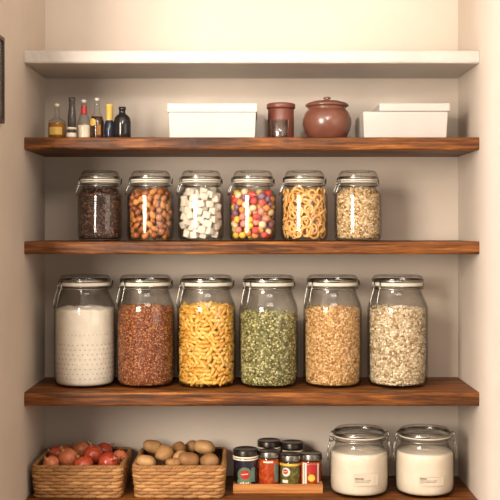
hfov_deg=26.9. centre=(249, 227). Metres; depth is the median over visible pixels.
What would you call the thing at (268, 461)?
jar
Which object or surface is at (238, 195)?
candy
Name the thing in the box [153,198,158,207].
almond
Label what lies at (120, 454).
onion
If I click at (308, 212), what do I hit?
ring
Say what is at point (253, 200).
candy
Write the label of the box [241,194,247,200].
candy
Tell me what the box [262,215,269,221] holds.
candy
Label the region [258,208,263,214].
candy
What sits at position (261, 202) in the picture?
candy
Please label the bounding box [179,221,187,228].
sugar cube
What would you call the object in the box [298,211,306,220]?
ring
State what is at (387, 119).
storage box
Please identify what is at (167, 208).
almond
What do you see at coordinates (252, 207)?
candy
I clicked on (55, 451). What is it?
onion
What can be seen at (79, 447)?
onion
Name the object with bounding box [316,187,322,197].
ring
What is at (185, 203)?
sugar cube
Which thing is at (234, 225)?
candy
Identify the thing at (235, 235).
candy
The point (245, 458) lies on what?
jar
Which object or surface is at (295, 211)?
ring
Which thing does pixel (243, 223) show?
candy
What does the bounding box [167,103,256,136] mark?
storage box
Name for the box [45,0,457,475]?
wall
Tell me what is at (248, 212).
candy
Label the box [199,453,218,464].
potato
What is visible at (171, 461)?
potato
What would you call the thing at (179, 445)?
potato
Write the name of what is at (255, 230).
candy
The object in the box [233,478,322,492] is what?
wooden tray
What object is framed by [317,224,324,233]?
ring
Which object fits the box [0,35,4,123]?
picture frame
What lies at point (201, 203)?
sugar cube
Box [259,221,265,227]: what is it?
candy
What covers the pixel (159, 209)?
hazelnut
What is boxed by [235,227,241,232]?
candy
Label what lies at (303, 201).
ring
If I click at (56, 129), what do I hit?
glass bottle
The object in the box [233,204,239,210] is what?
candy
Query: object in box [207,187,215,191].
sugar cube
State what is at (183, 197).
sugar cube
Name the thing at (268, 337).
peas
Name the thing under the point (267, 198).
candy
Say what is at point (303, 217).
ring
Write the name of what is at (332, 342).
grain
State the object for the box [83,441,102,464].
onion
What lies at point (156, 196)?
almond
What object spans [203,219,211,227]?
sugar cube
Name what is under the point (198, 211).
sugar cube
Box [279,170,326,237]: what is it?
storage jar
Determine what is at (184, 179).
storage jar
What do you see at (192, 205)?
sugar cube
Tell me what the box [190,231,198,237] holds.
sugar cube
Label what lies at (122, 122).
glass bottle
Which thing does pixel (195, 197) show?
sugar cube
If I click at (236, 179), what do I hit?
storage jar
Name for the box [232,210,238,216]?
candy
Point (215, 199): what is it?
sugar cube
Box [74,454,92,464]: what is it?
onion
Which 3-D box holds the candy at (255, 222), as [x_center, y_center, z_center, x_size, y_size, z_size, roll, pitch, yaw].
[0.015,-0.014,2.488,0.017,0.018,0.016,0,0,23]
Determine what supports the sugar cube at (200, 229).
in the storage jar at (184, 179)
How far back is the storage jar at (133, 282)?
2.51 m
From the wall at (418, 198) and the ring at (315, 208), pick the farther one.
the wall at (418, 198)
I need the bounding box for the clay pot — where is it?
[303,97,350,136]
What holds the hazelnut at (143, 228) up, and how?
in the storage jar at (134, 179)
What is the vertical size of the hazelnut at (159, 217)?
0.017 m
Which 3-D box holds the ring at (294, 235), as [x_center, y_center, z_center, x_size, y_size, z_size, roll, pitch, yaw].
[0.113,0.012,2.475,0.024,0.024,0.006,0,0,25]
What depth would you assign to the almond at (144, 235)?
2.48 m
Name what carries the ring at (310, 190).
in the storage jar at (287, 179)
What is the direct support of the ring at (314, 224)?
in the storage jar at (287, 179)
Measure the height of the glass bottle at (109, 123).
0.089 m
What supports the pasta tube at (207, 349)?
in the storage jar at (192, 282)
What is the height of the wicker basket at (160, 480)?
0.080 m
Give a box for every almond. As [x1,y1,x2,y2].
[133,199,138,204]
[136,216,141,221]
[138,196,143,202]
[141,191,148,196]
[142,205,146,213]
[142,213,148,221]
[142,231,148,239]
[145,200,150,207]
[145,221,152,227]
[146,194,151,201]
[150,189,157,194]
[150,211,155,218]
[151,226,157,231]
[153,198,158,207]
[154,193,159,199]
[157,189,164,194]
[157,221,163,227]
[160,201,164,208]
[162,230,167,239]
[165,203,169,210]
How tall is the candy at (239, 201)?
0.017 m
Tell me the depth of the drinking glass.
2.49 m
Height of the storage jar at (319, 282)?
0.268 m
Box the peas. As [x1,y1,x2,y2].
[241,309,296,385]
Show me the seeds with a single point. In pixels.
(148, 325)
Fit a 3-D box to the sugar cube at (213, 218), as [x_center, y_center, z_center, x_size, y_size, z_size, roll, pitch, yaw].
[-0.086,-0.021,2.493,0.019,0.020,0.018,0,0,30]
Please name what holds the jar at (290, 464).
on the wooden tray
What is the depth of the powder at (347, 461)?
2.46 m
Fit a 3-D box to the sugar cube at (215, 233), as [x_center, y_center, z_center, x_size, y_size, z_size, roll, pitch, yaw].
[-0.085,0.016,2.507,0.018,0.019,0.017,0,0,0]
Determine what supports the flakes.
in the storage jar at (342, 179)
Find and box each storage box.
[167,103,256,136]
[355,103,449,136]
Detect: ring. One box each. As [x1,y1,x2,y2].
[283,211,288,220]
[285,217,294,228]
[288,192,293,203]
[289,210,297,219]
[289,223,296,232]
[292,206,303,217]
[293,228,301,237]
[297,223,304,229]
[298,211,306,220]
[300,216,311,225]
[301,192,312,203]
[302,226,311,237]
[304,204,313,213]
[306,223,317,234]
[307,209,316,220]
[308,189,316,198]
[309,227,319,238]
[312,215,321,226]
[313,194,321,203]
[313,207,320,215]
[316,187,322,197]
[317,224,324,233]
[319,227,325,238]
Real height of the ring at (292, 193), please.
0.030 m
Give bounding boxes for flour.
[55,304,114,385]
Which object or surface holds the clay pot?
on the wooden shelf at (43, 146)
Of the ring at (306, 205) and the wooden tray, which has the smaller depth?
the ring at (306, 205)
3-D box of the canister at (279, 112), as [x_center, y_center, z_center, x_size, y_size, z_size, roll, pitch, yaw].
[0.076,-0.258,2.560,0.070,0.094,0.070,0,0,41]
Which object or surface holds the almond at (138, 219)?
in the storage jar at (134, 179)
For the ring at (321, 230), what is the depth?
2.50 m
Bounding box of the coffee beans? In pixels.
[79,186,120,238]
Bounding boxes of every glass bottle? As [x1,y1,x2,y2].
[48,103,64,136]
[68,97,75,132]
[78,99,89,136]
[90,98,103,136]
[104,104,113,136]
[114,107,130,136]
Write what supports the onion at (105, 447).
in the wicker basket at (49, 481)
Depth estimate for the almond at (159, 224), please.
2.48 m
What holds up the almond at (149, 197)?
in the storage jar at (134, 179)
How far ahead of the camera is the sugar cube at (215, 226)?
2.50 m
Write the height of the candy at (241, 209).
0.018 m
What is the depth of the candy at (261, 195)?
2.48 m
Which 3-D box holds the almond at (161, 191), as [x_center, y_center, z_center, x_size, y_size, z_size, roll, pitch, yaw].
[-0.212,-0.086,2.495,0.023,0.015,0.010,0,0,-42]
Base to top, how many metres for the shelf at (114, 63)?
0.030 m
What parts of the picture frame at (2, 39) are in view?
panel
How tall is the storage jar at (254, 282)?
0.268 m
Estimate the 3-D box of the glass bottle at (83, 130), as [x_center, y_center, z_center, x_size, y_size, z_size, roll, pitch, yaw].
[-0.399,-0.260,2.515,0.033,0.098,0.033,0,0,0]
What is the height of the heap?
0.199 m
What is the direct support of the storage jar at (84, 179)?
on the wooden shelf at (43, 246)
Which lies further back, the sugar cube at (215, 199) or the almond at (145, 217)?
the sugar cube at (215, 199)
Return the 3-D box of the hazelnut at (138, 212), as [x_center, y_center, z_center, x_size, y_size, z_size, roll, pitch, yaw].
[-0.266,-0.037,2.486,0.016,0.017,0.016,0,0,2]
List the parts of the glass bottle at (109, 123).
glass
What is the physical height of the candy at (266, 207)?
0.017 m
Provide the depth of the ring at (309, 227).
2.47 m
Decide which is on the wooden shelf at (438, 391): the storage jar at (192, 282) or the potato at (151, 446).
the storage jar at (192, 282)
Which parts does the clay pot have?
lid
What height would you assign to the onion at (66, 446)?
0.042 m
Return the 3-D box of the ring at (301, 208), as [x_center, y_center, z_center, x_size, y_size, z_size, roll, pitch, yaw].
[0.113,-0.039,2.477,0.030,0.029,0.010,0,0,26]
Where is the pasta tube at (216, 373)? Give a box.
[212,370,218,378]
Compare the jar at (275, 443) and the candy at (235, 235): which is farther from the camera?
the jar at (275, 443)
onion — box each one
[43,455,58,464]
[47,446,60,457]
[58,445,77,464]
[62,442,73,448]
[73,441,88,456]
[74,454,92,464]
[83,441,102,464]
[98,442,114,452]
[98,452,118,464]
[114,450,126,464]
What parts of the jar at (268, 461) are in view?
lid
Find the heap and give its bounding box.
[179,302,234,386]
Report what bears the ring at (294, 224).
in the storage jar at (287, 179)
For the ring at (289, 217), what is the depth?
2.49 m
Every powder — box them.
[331,444,387,495]
[396,444,452,495]
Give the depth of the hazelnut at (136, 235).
2.49 m
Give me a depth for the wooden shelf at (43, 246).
2.43 m
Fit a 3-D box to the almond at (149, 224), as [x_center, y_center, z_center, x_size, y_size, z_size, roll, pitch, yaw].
[-0.239,-0.009,2.480,0.019,0.018,0.010,0,0,5]
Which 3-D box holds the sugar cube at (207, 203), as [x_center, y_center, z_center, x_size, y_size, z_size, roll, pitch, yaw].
[-0.097,-0.057,2.484,0.015,0.016,0.015,0,0,-32]
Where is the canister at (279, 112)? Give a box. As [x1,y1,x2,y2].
[267,102,294,136]
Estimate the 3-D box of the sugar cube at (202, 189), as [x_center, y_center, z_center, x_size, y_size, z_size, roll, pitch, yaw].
[-0.111,-0.089,2.493,0.018,0.020,0.018,0,0,-16]
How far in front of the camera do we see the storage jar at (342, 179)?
2.49 m
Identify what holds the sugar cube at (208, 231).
in the storage jar at (184, 179)
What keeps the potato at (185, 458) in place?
in the wicker basket at (160, 480)
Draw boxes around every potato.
[136,455,155,464]
[143,440,161,453]
[155,445,173,461]
[166,458,180,464]
[172,441,185,452]
[173,450,184,457]
[178,452,198,464]
[185,440,195,451]
[194,440,214,454]
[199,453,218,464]
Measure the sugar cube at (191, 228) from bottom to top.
0.020 m
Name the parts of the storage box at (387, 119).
lid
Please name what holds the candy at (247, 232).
in the storage jar at (236, 179)
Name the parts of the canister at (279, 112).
lid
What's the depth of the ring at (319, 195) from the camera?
2.48 m
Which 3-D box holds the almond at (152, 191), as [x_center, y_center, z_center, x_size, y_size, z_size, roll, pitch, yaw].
[-0.229,-0.086,2.492,0.020,0.015,0.010,0,0,-16]
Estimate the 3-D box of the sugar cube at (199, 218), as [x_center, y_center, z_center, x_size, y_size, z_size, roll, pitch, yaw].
[-0.116,-0.020,2.490,0.017,0.019,0.018,0,0,10]
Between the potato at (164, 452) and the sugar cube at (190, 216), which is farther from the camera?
the potato at (164, 452)
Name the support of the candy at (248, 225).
in the storage jar at (236, 179)
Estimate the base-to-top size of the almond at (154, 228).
0.014 m
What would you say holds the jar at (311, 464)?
on the wooden tray
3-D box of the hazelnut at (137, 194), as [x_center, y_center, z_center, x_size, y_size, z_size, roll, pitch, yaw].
[-0.267,-0.080,2.491,0.016,0.017,0.016,0,0,20]
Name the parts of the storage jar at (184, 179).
glass lid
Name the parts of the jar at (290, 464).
lid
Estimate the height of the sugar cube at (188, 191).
0.020 m
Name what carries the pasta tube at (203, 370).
in the storage jar at (192, 282)
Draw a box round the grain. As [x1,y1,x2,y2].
[305,304,359,385]
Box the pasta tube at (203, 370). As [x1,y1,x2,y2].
[202,369,211,372]
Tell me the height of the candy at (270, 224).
0.017 m
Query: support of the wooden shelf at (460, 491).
attached to the wall at (418, 198)
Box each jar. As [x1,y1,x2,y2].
[53,274,115,388]
[76,170,121,238]
[116,274,174,387]
[125,170,172,234]
[176,170,222,236]
[176,274,234,387]
[228,170,274,239]
[233,446,257,483]
[239,274,297,388]
[257,438,280,477]
[258,448,279,483]
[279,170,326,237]
[279,451,300,483]
[281,439,303,452]
[299,450,321,483]
[303,274,361,386]
[327,424,390,497]
[333,170,381,237]
[367,274,427,388]
[393,424,456,497]
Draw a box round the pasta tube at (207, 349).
[201,348,209,352]
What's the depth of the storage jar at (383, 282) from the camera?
2.50 m
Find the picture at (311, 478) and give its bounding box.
[308,475,314,481]
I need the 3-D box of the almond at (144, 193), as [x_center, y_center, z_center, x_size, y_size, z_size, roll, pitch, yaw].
[-0.250,-0.082,2.492,0.020,0.014,0.009,0,0,15]
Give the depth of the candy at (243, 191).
2.48 m
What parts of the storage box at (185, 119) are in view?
lid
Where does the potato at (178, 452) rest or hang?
in the wicker basket at (160, 480)
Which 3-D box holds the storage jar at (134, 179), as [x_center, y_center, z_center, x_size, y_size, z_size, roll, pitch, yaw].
[-0.240,-0.053,2.523,0.113,0.169,0.113,0,0,29]
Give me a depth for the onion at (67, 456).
2.51 m
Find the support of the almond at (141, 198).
in the storage jar at (134, 179)
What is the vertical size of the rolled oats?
0.190 m
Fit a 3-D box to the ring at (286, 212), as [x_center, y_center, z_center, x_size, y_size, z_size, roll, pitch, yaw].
[0.087,-0.028,2.501,0.009,0.024,0.024,0,0,-25]
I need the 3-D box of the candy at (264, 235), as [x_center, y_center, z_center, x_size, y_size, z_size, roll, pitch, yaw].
[0.034,0.017,2.493,0.017,0.016,0.017,0,0,-39]
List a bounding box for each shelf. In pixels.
[24,50,478,77]
[24,137,478,156]
[24,240,478,253]
[24,377,478,405]
[26,476,477,499]
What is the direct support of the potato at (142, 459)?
in the wicker basket at (160, 480)
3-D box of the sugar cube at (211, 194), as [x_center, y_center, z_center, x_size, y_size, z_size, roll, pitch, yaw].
[-0.093,-0.081,2.488,0.018,0.018,0.016,0,0,31]
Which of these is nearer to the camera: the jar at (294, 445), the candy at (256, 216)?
the candy at (256, 216)
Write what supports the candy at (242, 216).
in the storage jar at (236, 179)
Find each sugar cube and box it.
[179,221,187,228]
[180,195,187,199]
[180,200,188,206]
[180,212,186,219]
[183,206,191,213]
[183,218,190,225]
[183,230,190,238]
[185,188,193,195]
[187,212,195,219]
[188,225,196,231]
[189,201,196,208]
[190,193,199,201]
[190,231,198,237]
[191,220,199,226]
[194,207,202,215]
[197,200,204,207]
[197,216,204,222]
[197,226,205,232]
[199,186,206,192]
[199,233,205,238]
[200,192,207,199]
[202,210,209,218]
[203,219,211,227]
[204,227,213,235]
[205,201,212,206]
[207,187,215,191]
[207,190,215,197]
[209,207,217,214]
[209,215,218,222]
[211,222,219,229]
[211,231,217,237]
[212,196,219,202]
[214,203,220,211]
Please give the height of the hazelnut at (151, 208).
0.016 m
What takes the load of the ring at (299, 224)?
in the storage jar at (287, 179)
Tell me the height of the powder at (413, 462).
0.098 m
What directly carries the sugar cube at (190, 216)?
in the storage jar at (184, 179)
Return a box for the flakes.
[336,187,379,238]
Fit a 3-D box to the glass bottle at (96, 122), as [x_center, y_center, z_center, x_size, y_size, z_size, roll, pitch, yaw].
[-0.369,-0.262,2.520,0.034,0.103,0.034,0,0,0]
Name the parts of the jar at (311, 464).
lid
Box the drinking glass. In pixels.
[270,119,288,136]
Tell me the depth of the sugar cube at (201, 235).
2.49 m
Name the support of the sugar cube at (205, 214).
in the storage jar at (184, 179)
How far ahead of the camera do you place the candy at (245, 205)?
2.48 m
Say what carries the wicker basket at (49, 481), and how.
on the wooden shelf at (460, 491)
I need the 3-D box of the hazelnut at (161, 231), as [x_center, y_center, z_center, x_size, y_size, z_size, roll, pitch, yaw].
[-0.210,0.009,2.490,0.017,0.018,0.017,0,0,0]
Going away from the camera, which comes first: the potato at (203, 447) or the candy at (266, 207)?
the candy at (266, 207)
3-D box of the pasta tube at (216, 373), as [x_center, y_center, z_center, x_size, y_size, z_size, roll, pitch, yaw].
[-0.082,0.349,2.491,0.018,0.021,0.008,0,0,-20]
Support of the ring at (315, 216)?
in the storage jar at (287, 179)
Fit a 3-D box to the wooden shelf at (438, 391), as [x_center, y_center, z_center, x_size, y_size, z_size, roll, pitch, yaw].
[0.004,0.398,2.554,1.057,0.032,0.251,0,0,0]
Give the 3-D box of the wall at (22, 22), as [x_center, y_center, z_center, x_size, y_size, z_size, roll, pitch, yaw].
[0.000,0.200,2.375,5.200,2.500,0.610,0,0,0]
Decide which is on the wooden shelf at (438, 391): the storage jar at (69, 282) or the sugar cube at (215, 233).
the storage jar at (69, 282)
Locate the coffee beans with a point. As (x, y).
(99, 213)
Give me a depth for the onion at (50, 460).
2.49 m
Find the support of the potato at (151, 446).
in the wicker basket at (160, 480)
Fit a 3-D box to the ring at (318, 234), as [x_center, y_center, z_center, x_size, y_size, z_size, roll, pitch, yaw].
[0.152,0.012,2.480,0.030,0.030,0.008,0,0,-25]
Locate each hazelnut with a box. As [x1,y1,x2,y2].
[131,205,137,211]
[133,232,139,238]
[134,191,141,197]
[135,209,141,215]
[140,225,146,232]
[149,205,155,211]
[150,232,156,238]
[156,207,161,213]
[156,214,162,220]
[158,228,164,234]
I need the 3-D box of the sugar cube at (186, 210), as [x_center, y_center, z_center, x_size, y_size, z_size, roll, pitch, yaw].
[-0.150,-0.042,2.493,0.018,0.018,0.016,0,0,-26]
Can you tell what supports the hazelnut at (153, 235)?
in the storage jar at (134, 179)
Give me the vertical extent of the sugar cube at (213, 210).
0.019 m
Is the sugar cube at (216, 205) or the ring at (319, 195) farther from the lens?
the sugar cube at (216, 205)
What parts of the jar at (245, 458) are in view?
lid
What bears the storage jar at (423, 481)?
on the wooden shelf at (460, 491)
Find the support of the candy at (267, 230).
in the storage jar at (236, 179)
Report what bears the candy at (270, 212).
in the storage jar at (236, 179)
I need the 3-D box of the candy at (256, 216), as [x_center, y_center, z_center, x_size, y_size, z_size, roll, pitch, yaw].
[0.015,-0.028,2.478,0.015,0.018,0.017,0,0,40]
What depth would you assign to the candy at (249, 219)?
2.48 m
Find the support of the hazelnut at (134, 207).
in the storage jar at (134, 179)
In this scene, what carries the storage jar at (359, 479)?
on the wooden shelf at (460, 491)
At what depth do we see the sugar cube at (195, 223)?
2.47 m
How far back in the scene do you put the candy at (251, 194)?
2.48 m
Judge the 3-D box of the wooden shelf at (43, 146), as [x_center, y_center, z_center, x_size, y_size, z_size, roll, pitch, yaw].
[0.004,-0.197,2.554,1.057,0.029,0.251,0,0,0]
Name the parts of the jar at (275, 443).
lid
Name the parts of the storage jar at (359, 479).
glass lid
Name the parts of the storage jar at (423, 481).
glass lid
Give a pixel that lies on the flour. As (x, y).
(82, 326)
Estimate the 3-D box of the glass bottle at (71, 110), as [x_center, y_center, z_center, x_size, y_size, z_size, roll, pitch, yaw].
[-0.437,-0.266,2.570,0.021,0.110,0.021,0,0,0]
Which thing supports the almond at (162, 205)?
in the storage jar at (134, 179)
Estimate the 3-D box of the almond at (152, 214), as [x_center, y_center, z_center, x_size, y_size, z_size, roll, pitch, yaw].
[-0.231,-0.031,2.479,0.015,0.021,0.010,0,0,-3]
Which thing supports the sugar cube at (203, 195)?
in the storage jar at (184, 179)
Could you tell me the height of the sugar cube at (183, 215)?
0.022 m
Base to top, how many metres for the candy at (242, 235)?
0.016 m
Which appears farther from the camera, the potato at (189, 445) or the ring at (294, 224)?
the potato at (189, 445)
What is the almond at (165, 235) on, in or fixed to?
in the storage jar at (134, 179)
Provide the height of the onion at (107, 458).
0.048 m
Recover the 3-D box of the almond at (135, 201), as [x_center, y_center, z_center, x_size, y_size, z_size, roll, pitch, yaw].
[-0.271,-0.061,2.490,0.024,0.015,0.010,0,0,40]
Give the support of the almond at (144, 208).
in the storage jar at (134, 179)
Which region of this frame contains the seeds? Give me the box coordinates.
[117,303,172,385]
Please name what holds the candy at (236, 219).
in the storage jar at (236, 179)
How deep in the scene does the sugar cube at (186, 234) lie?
2.49 m
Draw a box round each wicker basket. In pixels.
[31,447,132,498]
[132,447,227,498]
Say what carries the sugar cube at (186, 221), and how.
in the storage jar at (184, 179)
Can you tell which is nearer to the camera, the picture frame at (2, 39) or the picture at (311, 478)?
the picture frame at (2, 39)
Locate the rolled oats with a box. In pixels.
[369,304,425,385]
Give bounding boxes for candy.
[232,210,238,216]
[232,222,238,228]
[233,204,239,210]
[233,232,239,238]
[234,216,239,222]
[235,192,241,198]
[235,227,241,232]
[237,199,243,205]
[239,206,245,212]
[239,213,245,220]
[239,232,245,238]
[240,220,246,226]
[241,188,247,194]
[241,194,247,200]
[242,201,248,208]
[244,209,251,216]
[244,229,250,235]
[246,216,252,222]
[246,223,253,228]
[248,191,255,197]
[249,205,256,210]
[250,197,256,204]
[252,219,259,225]
[252,227,258,233]
[253,213,259,219]
[258,192,265,199]
[258,200,265,205]
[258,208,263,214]
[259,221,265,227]
[261,232,267,238]
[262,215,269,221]
[263,204,269,210]
[264,195,270,202]
[265,190,271,195]
[265,228,270,235]
[267,209,273,215]
[267,221,273,227]
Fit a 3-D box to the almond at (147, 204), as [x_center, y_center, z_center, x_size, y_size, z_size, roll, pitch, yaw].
[-0.243,-0.058,2.486,0.014,0.020,0.009,0,0,-2]
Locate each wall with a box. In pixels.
[0,0,499,499]
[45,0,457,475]
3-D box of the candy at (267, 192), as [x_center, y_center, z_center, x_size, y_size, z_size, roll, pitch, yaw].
[0.043,-0.083,2.503,0.017,0.018,0.016,0,0,-31]

